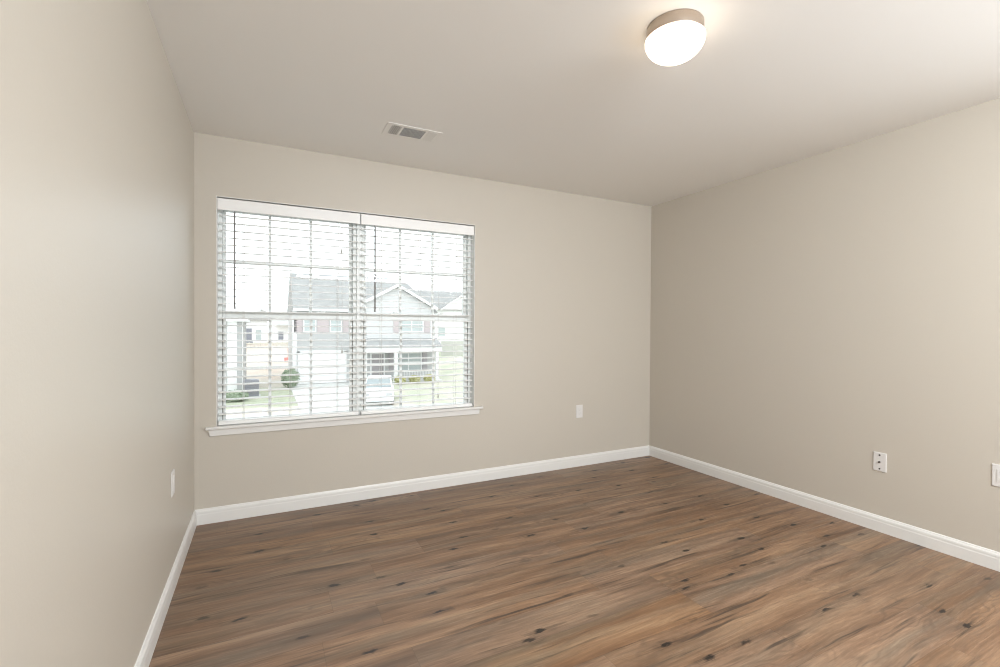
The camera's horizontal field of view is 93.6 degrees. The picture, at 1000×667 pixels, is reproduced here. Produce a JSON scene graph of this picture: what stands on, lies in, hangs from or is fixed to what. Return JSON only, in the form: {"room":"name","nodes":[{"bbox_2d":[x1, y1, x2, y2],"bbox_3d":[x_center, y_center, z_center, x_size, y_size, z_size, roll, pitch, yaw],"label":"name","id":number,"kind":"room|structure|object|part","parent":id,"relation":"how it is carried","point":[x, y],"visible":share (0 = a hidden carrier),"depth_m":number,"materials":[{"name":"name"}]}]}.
{"room":"empty bedroom","nodes":[
{"label":"empty bedroom","id":0,"kind":"room"},
{"bbox_2d":[0,0,193,666],"bbox_3d":[-1.026,-0.001,0.999,0.160,2.440,4.526,0,1,-27],"label":"wall","id":1,"kind":"structure","parent":0,"point":[97,133],"depth_m":1.17,"materials":[{"name":"paint"}]},
{"bbox_2d":[134,511,196,666],"bbox_3d":[-0.951,1.171,1.043,0.014,0.096,4.192,0,1,-27],"label":"baseboard","id":2,"kind":"structure","parent":1,"relation":"attached to","point":[148,647],"depth_m":2.00,"materials":[{"name":"white wood"}]},
{"bbox_2d":[171,469,174,496],"bbox_3d":[-1.547,0.707,2.222,0.008,0.116,0.071,0,1,-27],"label":"wall outlet","id":3,"kind":"object","parent":1,"relation":"attached to","point":[173,471],"visible":1,"depth_m":2.21,"materials":[{"name":"white plastic"}]},
{"bbox_2d":[194,132,650,510],"bbox_3d":[-0.247,-0.025,3.833,3.777,2.440,0.160,0,1,-27],"label":"wall","id":4,"kind":"structure","parent":0,"point":[563,280],"depth_m":3.82,"materials":[{"name":"paint"}]},
{"bbox_2d":[208,196,479,435],"bbox_3d":[-1.029,-0.112,3.429,1.863,1.516,0.168,0,1,-27],"label":"window","id":5,"kind":"structure","parent":4,"relation":"in","point":[221,270],"depth_m":3.29,"materials":[{"name":"white plastic"}]},
{"bbox_3d":[-1.453,-0.468,3.264,0.816,0.735,0.026,0,1,-27],"label":"sash","id":6,"kind":"part","parent":5,"relation":"part of","materials":[{"name":"white plastic"}]},
{"bbox_3d":[-1.443,0.215,3.244,0.816,0.725,0.026,0,1,-27],"label":"sash","id":7,"kind":"part","parent":5,"relation":"part of","materials":[{"name":"white plastic"}]},
{"bbox_2d":[217,198,359,425],"bbox_3d":[-1.403,-0.135,3.181,0.877,1.444,0.081,0,1,-27],"label":"window blind","id":8,"kind":"object","parent":5,"relation":"attached to","point":[222,204],"visible":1,"depth_m":3.16,"materials":[{"name":"plastic"}]},
{"bbox_3d":[-1.670,-0.129,3.061,0.010,1.376,0.057,0,1,-27],"label":"ladder cord","id":9,"kind":"part","parent":8,"relation":"part of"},
{"bbox_3d":[-1.413,0.571,3.199,0.865,0.024,0.054,0,1,-27],"label":"rail","id":10,"kind":"part","parent":8,"relation":"part of","materials":[{"name":"white plastic"}]},
{"bbox_3d":[-1.148,-0.129,3.323,0.010,1.376,0.057,0,1,-27],"label":"ladder cord","id":11,"kind":"part","parent":8,"relation":"part of","materials":[{"name":"white fabric"}]},
{"bbox_2d":[360,224,470,409],"bbox_3d":[-0.648,-0.140,3.665,0.877,1.452,0.078,0,1,-27],"label":"window","id":12,"kind":"structure","parent":5,"relation":"in","point":[432,317],"depth_m":3.67,"materials":[{"name":"white plastic"}]},
{"bbox_3d":[-0.649,-0.467,3.668,0.827,0.735,0.026,0,1,-27],"label":"sash","id":13,"kind":"part","parent":12,"relation":"part of","materials":[{"name":"white plastic"}]},
{"bbox_3d":[-0.640,0.215,3.648,0.827,0.725,0.026,0,1,-27],"label":"sash","id":14,"kind":"part","parent":12,"relation":"part of","materials":[{"name":"white plastic"}]},
{"bbox_2d":[360,214,473,414],"bbox_3d":[-0.613,-0.135,3.578,0.877,1.444,0.081,0,1,-27],"label":"window blind","id":15,"kind":"object","parent":5,"relation":"attached to","point":[365,219],"visible":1,"depth_m":3.56,"materials":[{"name":"plastic"}]},
{"bbox_3d":[-0.878,-0.129,3.459,0.010,1.376,0.057,0,1,-27],"label":"ladder cord","id":16,"kind":"part","parent":15,"relation":"part of","materials":[{"name":"white fabric"}]},
{"bbox_3d":[-0.623,0.571,3.596,0.865,0.024,0.054,0,1,-27],"label":"rail","id":17,"kind":"part","parent":15,"relation":"part of","materials":[{"name":"white plastic"}]},
{"bbox_3d":[-0.614,-0.129,3.591,0.010,1.376,0.057,0,1,-27],"label":"ladder cord","id":18,"kind":"part","parent":15,"relation":"part of","materials":[{"name":"white fabric"}]},
{"bbox_3d":[-0.474,-0.155,3.616,0.002,1.248,0.002,0,1,-12],"label":"lift cord","id":19,"kind":"part","parent":15,"relation":"part of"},
{"bbox_3d":[-0.353,-0.129,3.723,0.010,1.376,0.057,0,1,-27],"label":"ladder cord","id":20,"kind":"part","parent":15,"relation":"part of","materials":[{"name":"white fabric"}]},
{"bbox_2d":[205,406,482,430],"bbox_3d":[-1.012,0.596,3.406,1.904,0.018,0.130,0,1,-27],"label":"window sill","id":21,"kind":"structure","parent":4,"relation":"attached to","point":[256,424],"depth_m":3.28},
{"bbox_2d":[195,445,649,525],"bbox_3d":[-0.214,1.148,3.767,3.773,0.096,0.014,0,1,-27],"label":"baseboard","id":22,"kind":"structure","parent":4,"relation":"attached to","point":[298,502],"depth_m":3.49,"materials":[{"name":"white wood"}]},
{"bbox_2d":[576,405,582,417],"bbox_3d":[0.717,0.702,4.232,0.071,0.116,0.008,0,1,-27],"label":"wall outlet","id":23,"kind":"object","parent":4,"relation":"attached to","point":[579,408],"visible":1,"depth_m":4.23,"materials":[{"name":"white plastic"}]},
{"bbox_2d":[147,0,999,205],"bbox_3d":[0.740,-1.271,1.870,4.097,0.100,4.526,0,1,-27],"label":"ceiling","id":24,"kind":"structure","parent":0,"point":[567,96],"depth_m":2.26,"materials":[{"name":"paint"}]},
{"bbox_2d":[381,122,442,143],"bbox_3d":[-0.542,-1.235,2.899,0.337,0.005,0.181,0,1,-27],"label":"ceiling vent","id":25,"kind":"object","parent":24,"relation":"in","point":[393,129],"visible":1,"depth_m":2.89,"materials":[{"name":"white metal"}]},
{"bbox_2d":[645,9,705,65],"bbox_3d":[0.696,-1.154,1.868,0.227,0.134,0.227,0,1,-27],"label":"ceiling lamp","id":26,"kind":"object","parent":24,"relation":"attached to","point":[674,37],"visible":1,"depth_m":1.80,"materials":[{"name":"white glass"}]},
{"bbox_2d":[149,456,999,666],"bbox_3d":[0.726,1.269,1.895,4.097,0.100,4.526,0,1,-27],"label":"floor","id":27,"kind":"structure","parent":0,"point":[645,561],"depth_m":2.25,"materials":[{"name":"wood"}]},
{"bbox_2d":[649,98,999,551],"bbox_3d":[2.492,0.000,2.767,0.160,2.440,4.526,0,1,-27],"label":"wall","id":28,"kind":"structure","parent":0,"point":[813,316],"depth_m":3.02,"materials":[{"name":"paint"}]},
{"bbox_2d":[649,446,999,571],"bbox_3d":[2.162,1.166,3.229,0.014,0.096,3.082,0,1,-27],"label":"baseboard","id":29,"kind":"structure","parent":28,"relation":"attached to","point":[988,558],"depth_m":3.02,"materials":[{"name":"white wood"}]},
{"bbox_2d":[873,451,886,472],"bbox_3d":[2.333,0.790,2.887,0.016,0.116,0.071,0,1,-27],"label":"jack plate","id":30,"kind":"object","parent":28,"relation":"attached to","point":[879,459],"visible":1,"depth_m":2.88,"materials":[{"name":"white plastic"}]},
{"bbox_2d":[992,463,999,486],"bbox_3d":[2.575,0.734,2.413,0.008,0.116,0.071,0,1,-27],"label":"wall outlet","id":31,"kind":"object","parent":28,"relation":"attached to","point":[995,467],"visible":1,"depth_m":2.43,"materials":[{"name":"white plastic"}]},
{"bbox_2d":[996,469,999,482],"bbox_3d":[2.573,0.734,2.412,0.002,0.067,0.033,0,1,-27],"label":"receptacle","id":32,"kind":"object","parent":31,"relation":"attached to","point":[997,470],"depth_m":2.42,"materials":[{"name":"white plastic"}]},
{"label":"outside","id":33,"kind":"structure","parent":0,"visible":0},
{"bbox_2d":[226,344,462,417],"bbox_3d":[-28.016,1.934,133.694,330.000,2.150,255.984,0,1,-27],"label":"ground","id":34,"kind":"structure","parent":33,"point":[248,350],"depth_m":35.17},
{"bbox_2d":[226,389,248,402],"bbox_3d":[-16.090,3.821,28.454,1.590,0.888,1.229,0,1,-27],"label":"shrub","id":35,"kind":"object","parent":34,"relation":"on","point":[231,394],"visible":0.52,"depth_m":28.16,"materials":[{"name":"green plant"}]},
{"bbox_2d":[226,319,250,390],"bbox_3d":[-22.704,1.208,33.152,8.800,5.650,9.200,0,1,-27],"label":"house","id":36,"kind":"structure","parent":34,"relation":"on","point":[229,351],"depth_m":30.97,"materials":[{"name":"grey"}]},
{"bbox_2d":[243,379,260,396],"bbox_3d":[-16.083,3.527,30.352,1.080,1.180,1.000,0,1,-27],"label":"air conditioner","id":37,"kind":"object","parent":34,"relation":"on","point":[248,386],"visible":0.64,"depth_m":30.03,"materials":[{"name":"metal"}]},
{"bbox_2d":[246,319,267,342],"bbox_3d":[-37.125,-0.656,69.699,4.890,4.400,8.900,0,1,-27],"label":"house","id":38,"kind":"structure","parent":34,"relation":"on","point":[253,321],"depth_m":66.60,"materials":[{"name":"white"}]},
{"bbox_2d":[246,328,251,339],"bbox_3d":[-35.386,0.188,66.127,0.750,1.800,0.065,0,1,-27],"label":"shutter","id":39,"kind":"object","parent":38,"relation":"hanging from","point":[248,336],"depth_m":66.11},
{"bbox_3d":[-34.298,0.189,66.690,0.700,1.400,0.025,0,1,-27],"label":"pane","id":40,"kind":"part","parent":38,"relation":"part of","materials":[{"name":"glass"}]},
{"bbox_2d":[246,342,287,345],"bbox_3d":[-32.130,1.462,64.491,6.900,0.550,0.140,0,1,-27],"label":"rail fence","id":41,"kind":"object","parent":34,"relation":"on","point":[249,343],"visible":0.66,"depth_m":64.49,"materials":[{"name":"white"}]},
{"bbox_2d":[271,320,287,342],"bbox_3d":[-32.455,-0.751,71.653,4.690,4.600,9.600,0,1,-27],"label":"house","id":42,"kind":"structure","parent":34,"relation":"on","point":[273,322],"depth_m":67.88,"materials":[{"name":"white"}]},
{"bbox_3d":[-31.730,0.340,67.983,0.650,1.200,0.025,0,1,-27],"label":"pane","id":43,"kind":"part","parent":42,"relation":"part of","materials":[{"name":"grey glass"}]},
{"bbox_2d":[280,369,299,387],"bbox_3d":[-15.608,3.340,34.946,1.387,1.597,1.256,0,1,-27],"label":"shrub","id":44,"kind":"object","parent":34,"relation":"on","point":[291,371],"visible":0.79,"depth_m":34.68,"materials":[{"name":"green plant"}]},
{"bbox_2d":[287,273,442,384],"bbox_3d":[-12.772,-0.644,42.876,11.720,9.270,12.700,0,1,-27],"label":"house","id":45,"kind":"structure","parent":34,"relation":"on","point":[409,299],"depth_m":39.20,"materials":[{"name":"grey"}]},
{"bbox_2d":[294,320,302,331],"bbox_3d":[-15.799,-0.755,36.784,0.600,1.320,0.065,0,1,-27],"label":"shutter","id":46,"kind":"object","parent":45,"relation":"hanging from","point":[296,322],"depth_m":36.77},
{"bbox_3d":[-15.064,-0.755,37.170,0.780,1.120,0.025,0,1,-27],"label":"pane","id":47,"kind":"part","parent":45,"relation":"part of","materials":[{"name":"clear glass"}]},
{"bbox_2d":[317,320,322,331],"bbox_3d":[-14.369,-0.755,37.503,0.440,1.320,0.065,0,1,-27],"label":"shutter","id":48,"kind":"object","parent":45,"relation":"hanging from","point":[319,322],"depth_m":37.48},
{"bbox_3d":[-14.219,2.660,37.624,3.680,2.650,0.060,0,1,-27],"label":"garage trim","id":49,"kind":"part","parent":45,"relation":"part of","materials":[{"name":"white"}]},
{"bbox_2d":[323,320,328,331],"bbox_3d":[-13.976,-0.755,37.700,0.440,1.320,0.065,0,1,-27],"label":"shutter","id":50,"kind":"object","parent":45,"relation":"hanging from","point":[325,322],"depth_m":37.68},
{"bbox_3d":[-13.295,-0.755,38.059,0.780,1.120,0.025,0,1,-27],"label":"pane","id":51,"kind":"part","parent":45,"relation":"part of","materials":[{"name":"clear glass"}]},
{"bbox_2d":[343,321,348,331],"bbox_3d":[-12.600,-0.754,38.392,0.440,1.320,0.065,0,1,-27],"label":"shutter","id":52,"kind":"object","parent":45,"relation":"hanging from","point":[345,323],"depth_m":38.37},
{"bbox_3d":[-10.317,2.752,39.569,1.240,2.270,0.090,0,1,-27],"label":"door trim","id":53,"kind":"part","parent":45,"relation":"part of","materials":[{"name":"white wood"}]},
{"bbox_3d":[-10.320,2.812,39.574,1.000,2.150,0.080,0,1,-27],"label":"door","id":54,"kind":"part","parent":45,"relation":"part of","materials":[{"name":"clear glass"}]},
{"bbox_2d":[389,353,393,370],"bbox_3d":[-9.276,2.462,40.103,0.440,1.650,0.065,0,1,-27],"label":"shutter","id":55,"kind":"object","parent":45,"relation":"hanging from","point":[391,355],"depth_m":40.08,"materials":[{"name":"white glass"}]},
{"bbox_2d":[393,321,398,331],"bbox_3d":[-8.775,-0.746,39.643,0.440,1.320,0.065,0,1,-27],"label":"shutter","id":56,"kind":"object","parent":45,"relation":"hanging from","point":[395,323],"depth_m":39.61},
{"bbox_3d":[-7.960,2.462,40.781,2.200,1.450,0.025,0,1,-27],"label":"pane","id":57,"kind":"part","parent":45,"relation":"part of","materials":[{"name":"clear glass"}]},
{"bbox_3d":[-7.584,-0.755,40.258,1.920,1.100,0.025,0,1,-27],"label":"pane","id":58,"kind":"part","parent":45,"relation":"part of","materials":[{"name":"clear glass"}]},
{"bbox_3d":[-6.928,3.501,39.004,3.250,0.820,0.100,0,1,-27],"label":"porch railing","id":59,"kind":"part","parent":45,"relation":"part of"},
{"bbox_2d":[422,352,426,368],"bbox_3d":[-6.631,2.463,41.432,0.440,1.650,0.065,0,1,-27],"label":"shutter","id":60,"kind":"object","parent":45,"relation":"hanging from","point":[424,354],"depth_m":41.39,"materials":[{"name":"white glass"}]},
{"bbox_2d":[424,321,429,332],"bbox_3d":[-6.331,-0.745,40.871,0.510,1.320,0.065,0,1,-27],"label":"shutter","id":61,"kind":"object","parent":45,"relation":"hanging from","point":[426,323],"depth_m":40.83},
{"bbox_2d":[394,376,405,384],"bbox_3d":[-8.014,3.743,37.674,1.012,0.863,0.950,0,1,-27],"label":"shrub","id":62,"kind":"object","parent":34,"relation":"on","point":[396,380],"visible":0.48,"depth_m":37.42,"materials":[{"name":"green plant"}]},
{"bbox_2d":[409,375,420,383],"bbox_3d":[-6.942,3.755,38.188,1.060,0.852,0.932,0,1,-27],"label":"shrub","id":63,"kind":"object","parent":34,"relation":"on","point":[411,379],"visible":0.67,"depth_m":37.92,"materials":[{"name":"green plant"}]},
{"bbox_2d":[423,374,434,381],"bbox_3d":[-5.831,3.740,38.746,1.036,0.887,0.942,0,1,-27],"label":"shrub","id":64,"kind":"object","parent":34,"relation":"on","point":[424,378],"visible":0.41,"depth_m":38.45,"materials":[{"name":"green plant"}]},
{"bbox_2d":[416,291,462,349],"bbox_3d":[-9.088,-1.477,71.869,14.500,9.900,10.180,0,1,-27],"label":"house","id":65,"kind":"structure","parent":34,"relation":"on","point":[442,301],"depth_m":68.14,"materials":[{"name":"white"}]},
{"bbox_3d":[-8.358,-0.329,67.408,1.000,1.300,0.025,0,1,-27],"label":"pane","id":66,"kind":"part","parent":65,"relation":"part of","materials":[{"name":"clear glass"}]},
{"bbox_2d":[441,341,462,355],"bbox_3d":[-5.988,2.057,61.989,3.770,2.100,0.100,0,1,-27],"label":"privacy fence","id":67,"kind":"object","parent":34,"relation":"on","point":[458,347],"visible":0.52,"depth_m":61.79,"materials":[{"name":"white"}]},
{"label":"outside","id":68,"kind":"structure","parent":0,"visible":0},
{"bbox_2d":[291,382,393,412],"bbox_3d":[-10.774,4.129,30.733,4.850,0.085,15.300,0,1,-27],"label":"driveway","id":69,"kind":"structure","parent":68,"point":[340,389],"depth_m":29.96,"materials":[{"name":"concrete"}]},
{"bbox_2d":[366,375,393,401],"bbox_3d":[-7.374,3.401,28.602,1.820,1.450,4.220,0,1,-13],"label":"car","id":70,"kind":"object","parent":69,"relation":"on","point":[388,380],"visible":0.53,"depth_m":27.24,"materials":[{"name":"silver metal"}]}
]}

